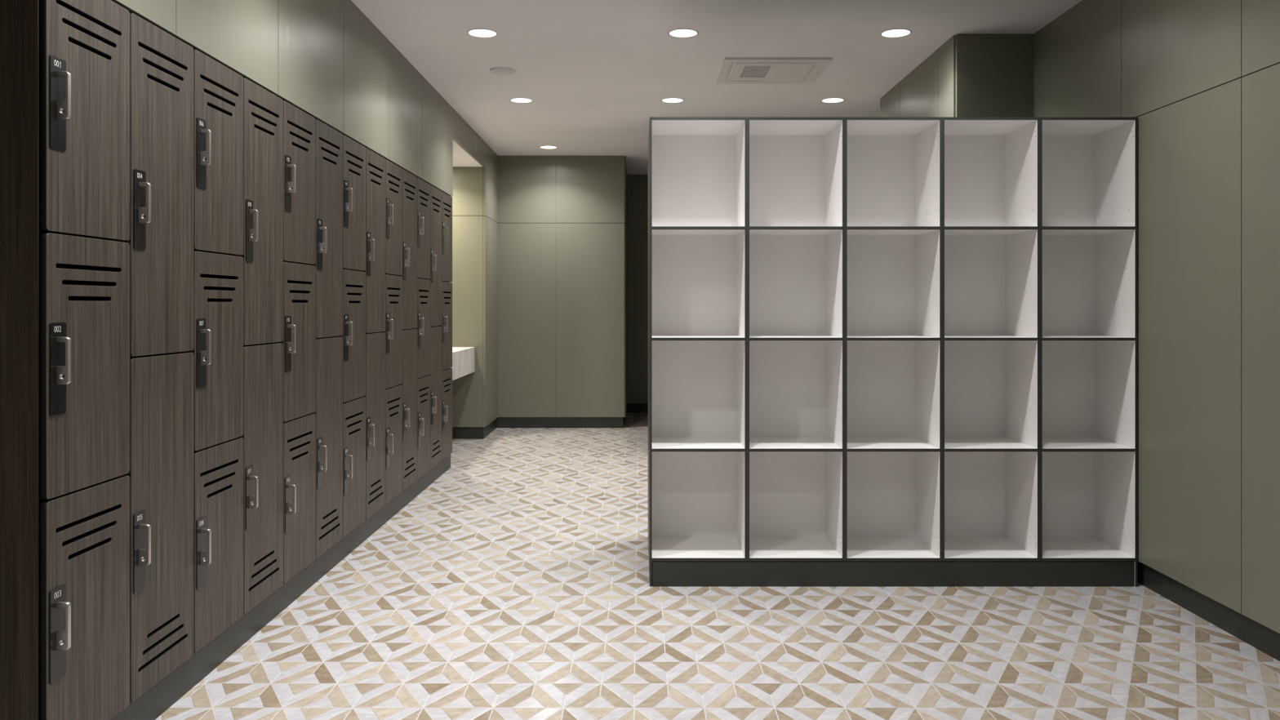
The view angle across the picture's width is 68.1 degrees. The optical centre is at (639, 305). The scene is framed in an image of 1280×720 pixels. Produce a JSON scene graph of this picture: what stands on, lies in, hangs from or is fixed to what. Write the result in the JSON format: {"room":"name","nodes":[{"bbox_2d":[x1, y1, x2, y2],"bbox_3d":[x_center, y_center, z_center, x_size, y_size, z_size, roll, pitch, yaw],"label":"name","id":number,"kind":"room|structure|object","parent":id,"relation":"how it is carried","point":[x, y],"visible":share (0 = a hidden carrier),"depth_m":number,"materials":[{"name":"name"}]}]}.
{"room":"locker room","nodes":[
{"label":"locker room","id":0,"kind":"room"},
{"bbox_2d":[111,0,497,426],"bbox_3d":[-1.935,-0.141,4.192,0.970,2.783,10.985,0,0,0],"label":"wall","id":1,"kind":"structure","parent":0,"point":[326,59],"depth_m":5.20,"materials":[{"name":"green paint"}]},
{"bbox_2d":[450,346,475,380],"bbox_3d":[-1.932,0.502,8.107,0.774,0.232,1.525,0,0,0],"label":"countertop","id":2,"kind":"structure","parent":1,"relation":"attached to","point":[463,357],"depth_m":8.31,"materials":[{"name":"white stone"}]},
{"bbox_2d":[453,140,482,166],"bbox_3d":[-1.895,-1.304,8.107,0.849,0.003,1.527,0,0,0],"label":"soffit","id":3,"kind":"structure","parent":1,"relation":"attached to","point":[461,157],"depth_m":8.39,"materials":[{"name":"paint"}]},
{"bbox_2d":[452,418,496,439],"bbox_3d":[-1.894,1.194,9.287,0.852,0.112,0.793,0,0,0],"label":"baseboard","id":4,"kind":"structure","parent":1,"relation":"attached to","point":[458,433],"depth_m":8.89,"materials":[{"name":"grey laminate"}]},
{"bbox_2d":[497,155,626,417],"bbox_3d":[-1.049,-0.141,10.357,1.802,2.783,1.385,0,0,0],"label":"wall","id":5,"kind":"structure","parent":0,"point":[562,220],"depth_m":9.66,"materials":[{"name":"green paint"}]},
{"bbox_2d":[496,417,624,427],"bbox_3d":[-0.820,1.194,10.364,1.296,0.112,1.373,0,0,0],"label":"baseboard","id":6,"kind":"structure","parent":5,"relation":"attached to","point":[501,422],"depth_m":9.68,"materials":[{"name":"grey laminate"}]},
{"bbox_2d":[626,174,648,403],"bbox_3d":[2.017,-0.141,11.090,4.366,2.783,0.080,0,0,0],"label":"wall","id":7,"kind":"structure","parent":0,"point":[637,184],"depth_m":11.05,"materials":[{"name":"green paint"}]},
{"bbox_2d":[626,403,648,412],"bbox_3d":[1.965,1.194,11.074,4.270,0.112,0.012,0,0,0],"label":"baseboard","id":8,"kind":"structure","parent":7,"relation":"attached to","point":[631,407],"depth_m":11.07,"materials":[{"name":"grey laminate"}]},
{"bbox_2d":[351,0,1082,174],"bbox_3d":[0.900,-1.593,4.900,6.800,0.120,12.600,0,0,0],"label":"ceiling","id":9,"kind":"structure","parent":0,"point":[594,73],"depth_m":5.66,"materials":[{"name":"paint"}]},
{"bbox_2d":[467,28,497,37],"bbox_3d":[-0.885,-1.531,5.320,0.167,0.004,0.167,0,0,0],"label":"recessed light","id":10,"kind":"object","parent":9,"relation":"in","point":[479,33],"visible":1,"depth_m":5.32,"materials":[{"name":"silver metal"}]},
{"bbox_2d":[489,66,515,75],"bbox_3d":[-0.893,-1.522,6.156,0.169,0.021,0.169,0,0,0],"label":"ceiling vent","id":11,"kind":"object","parent":9,"relation":"attached to","point":[495,70],"visible":1,"depth_m":6.12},
{"bbox_2d":[510,97,532,102],"bbox_3d":[-0.885,-1.531,7.060,0.167,0.004,0.167,0,0,0],"label":"recessed light","id":12,"kind":"object","parent":9,"relation":"in","point":[513,100],"visible":1,"depth_m":7.04,"materials":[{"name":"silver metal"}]},
{"bbox_2d":[539,145,556,148],"bbox_3d":[-0.885,-1.531,9.150,0.167,0.004,0.167,0,0,0],"label":"recessed light","id":13,"kind":"object","parent":9,"relation":"in","point":[546,146],"visible":1,"depth_m":9.15,"materials":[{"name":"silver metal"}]},
{"bbox_2d":[661,97,684,102],"bbox_3d":[0.243,-1.531,7.060,0.167,0.004,0.167,0,0,0],"label":"recessed light","id":14,"kind":"object","parent":9,"relation":"in","point":[666,100],"visible":1,"depth_m":7.04,"materials":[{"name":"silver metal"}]},
{"bbox_2d":[668,28,697,37],"bbox_3d":[0.243,-1.531,5.320,0.167,0.004,0.167,0,0,0],"label":"recessed light","id":15,"kind":"object","parent":9,"relation":"in","point":[680,33],"visible":1,"depth_m":5.32,"materials":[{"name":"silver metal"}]},
{"bbox_2d":[716,57,832,84],"bbox_3d":[0.857,-1.523,6.165,0.664,0.020,0.640,0,0,0],"label":"ceiling vent","id":16,"kind":"object","parent":9,"relation":"in","point":[747,70],"visible":1,"depth_m":6.09,"materials":[{"name":"plastic"}]},
{"bbox_2d":[739,66,770,77],"bbox_3d":[0.746,-1.518,6.129,0.171,0.005,0.312,0,0,0],"label":"grille","id":17,"kind":"object","parent":16,"relation":"attached to","point":[744,71],"depth_m":6.13,"materials":[{"name":"plastic"}]},
{"bbox_2d":[821,97,844,102],"bbox_3d":[1.438,-1.531,7.060,0.167,0.004,0.167,0,0,0],"label":"recessed light","id":18,"kind":"object","parent":9,"relation":"in","point":[828,100],"visible":1,"depth_m":7.04,"materials":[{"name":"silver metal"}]},
{"bbox_2d":[880,28,911,37],"bbox_3d":[1.438,-1.531,5.320,0.167,0.004,0.167,0,0,0],"label":"recessed light","id":19,"kind":"object","parent":9,"relation":"in","point":[895,33],"visible":1,"depth_m":5.32,"materials":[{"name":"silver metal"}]},
{"bbox_2d":[155,412,1279,719],"bbox_3d":[0.900,1.310,4.900,6.800,0.120,12.600,0,0,0],"label":"floor","id":20,"kind":"structure","parent":0,"point":[515,585],"depth_m":3.54,"materials":[{"name":"tile"}]},
{"bbox_2d":[0,0,129,719],"bbox_3d":[-1.690,0.205,2.503,0.541,2.090,0.391,0,0,0],"label":"tall cabinet","id":21,"kind":"object","parent":20,"relation":"on","point":[64,64],"visible":1,"depth_m":2.41,"materials":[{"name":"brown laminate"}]},
{"bbox_2d":[121,13,194,702],"bbox_3d":[-1.686,0.148,2.892,0.533,1.978,0.386,0,0,0],"label":"tall cabinet","id":22,"kind":"object","parent":20,"relation":"on","point":[161,242],"visible":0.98,"depth_m":2.87,"materials":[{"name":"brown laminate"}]},
{"bbox_2d":[186,48,243,653],"bbox_3d":[-1.686,0.148,3.278,0.533,1.978,0.386,0,0,0],"label":"tall cabinet","id":23,"kind":"object","parent":20,"relation":"on","point":[218,349],"visible":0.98,"depth_m":3.27,"materials":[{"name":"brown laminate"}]},
{"bbox_2d":[236,77,283,614],"bbox_3d":[-1.686,0.148,3.664,0.533,1.978,0.386,0,0,0],"label":"tall cabinet","id":24,"kind":"object","parent":20,"relation":"on","point":[263,110],"visible":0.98,"depth_m":3.63,"materials":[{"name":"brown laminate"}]},
{"bbox_2d":[111,453,450,719],"bbox_3d":[-1.707,1.194,4.825,0.486,0.112,4.984,0,0,0],"label":"plinth","id":25,"kind":"object","parent":20,"relation":"on","point":[155,701],"visible":0.33,"depth_m":3.62,"materials":[{"name":"grey laminate"}]},
{"bbox_2d":[277,100,315,583],"bbox_3d":[-1.686,0.148,4.050,0.533,1.978,0.386,0,0,0],"label":"tall cabinet","id":26,"kind":"object","parent":20,"relation":"on","point":[299,342],"visible":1,"depth_m":4.04,"materials":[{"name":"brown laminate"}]},
{"bbox_2d":[310,119,342,558],"bbox_3d":[-1.686,0.148,4.436,0.533,1.978,0.386,0,0,0],"label":"tall cabinet","id":27,"kind":"object","parent":20,"relation":"on","point":[329,141],"visible":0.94,"depth_m":4.44,"materials":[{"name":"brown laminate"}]},
{"bbox_2d":[337,134,365,537],"bbox_3d":[-1.686,0.148,4.822,0.533,1.978,0.386,0,0,0],"label":"tall cabinet","id":28,"kind":"object","parent":20,"relation":"on","point":[353,335],"visible":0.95,"depth_m":4.82,"materials":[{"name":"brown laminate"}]},
{"bbox_2d":[360,147,385,519],"bbox_3d":[-1.686,0.148,5.208,0.533,1.978,0.386,0,0,0],"label":"tall cabinet","id":29,"kind":"object","parent":20,"relation":"on","point":[375,270],"visible":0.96,"depth_m":5.17,"materials":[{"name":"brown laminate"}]},
{"bbox_2d":[381,159,402,504],"bbox_3d":[-1.686,0.148,5.594,0.533,1.978,0.386,0,0,0],"label":"tall cabinet","id":30,"kind":"object","parent":20,"relation":"on","point":[393,173],"visible":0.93,"depth_m":5.60,"materials":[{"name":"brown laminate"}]},
{"bbox_2d":[398,168,417,491],"bbox_3d":[-1.686,0.148,5.980,0.533,1.978,0.386,0,0,0],"label":"tall cabinet","id":31,"kind":"object","parent":20,"relation":"on","point":[409,275],"visible":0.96,"depth_m":5.98,"materials":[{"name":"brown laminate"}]},
{"bbox_2d":[413,177,430,479],"bbox_3d":[-1.686,0.148,6.366,0.533,1.978,0.386,0,0,0],"label":"tall cabinet","id":32,"kind":"object","parent":20,"relation":"on","point":[423,328],"visible":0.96,"depth_m":6.39,"materials":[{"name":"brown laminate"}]},
{"bbox_2d":[427,185,441,469],"bbox_3d":[-1.686,0.148,6.752,0.533,1.978,0.386,0,0,0],"label":"tall cabinet","id":33,"kind":"object","parent":20,"relation":"on","point":[435,279],"visible":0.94,"depth_m":6.75,"materials":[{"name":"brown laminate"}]},
{"bbox_2d":[438,191,452,460],"bbox_3d":[-1.686,0.148,7.138,0.533,1.978,0.386,0,0,0],"label":"tall cabinet","id":34,"kind":"object","parent":20,"relation":"on","point":[446,200],"visible":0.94,"depth_m":7.12,"materials":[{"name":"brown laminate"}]},
{"bbox_2d":[648,116,1137,586],"bbox_3d":[1.128,0.205,4.671,2.170,2.089,0.919,0,0,0],"label":"cubby shelf","id":35,"kind":"object","parent":20,"relation":"on","point":[882,351],"visible":1,"depth_m":4.59,"materials":[{"name":"white plastic"}]},
{"bbox_2d":[880,33,1033,116],"bbox_3d":[2.038,-0.141,6.170,0.524,2.783,1.669,0,0,0],"label":"wall","id":36,"kind":"structure","parent":0,"point":[970,74],"depth_m":5.34,"materials":[{"name":"green paint"}]},
{"bbox_2d":[1033,0,1279,633],"bbox_3d":[2.260,-0.141,2.850,0.080,2.783,8.300,0,0,0],"label":"wall","id":37,"kind":"structure","parent":0,"point":[1200,79],"depth_m":3.72,"materials":[{"name":"green paint"}]},
{"bbox_2d":[1137,560,1279,661],"bbox_3d":[2.249,1.194,2.030,0.002,0.111,6.660,0,0,0],"label":"baseboard","id":38,"kind":"structure","parent":37,"relation":"attached to","point":[1255,634],"depth_m":3.72,"materials":[{"name":"grey laminate"}]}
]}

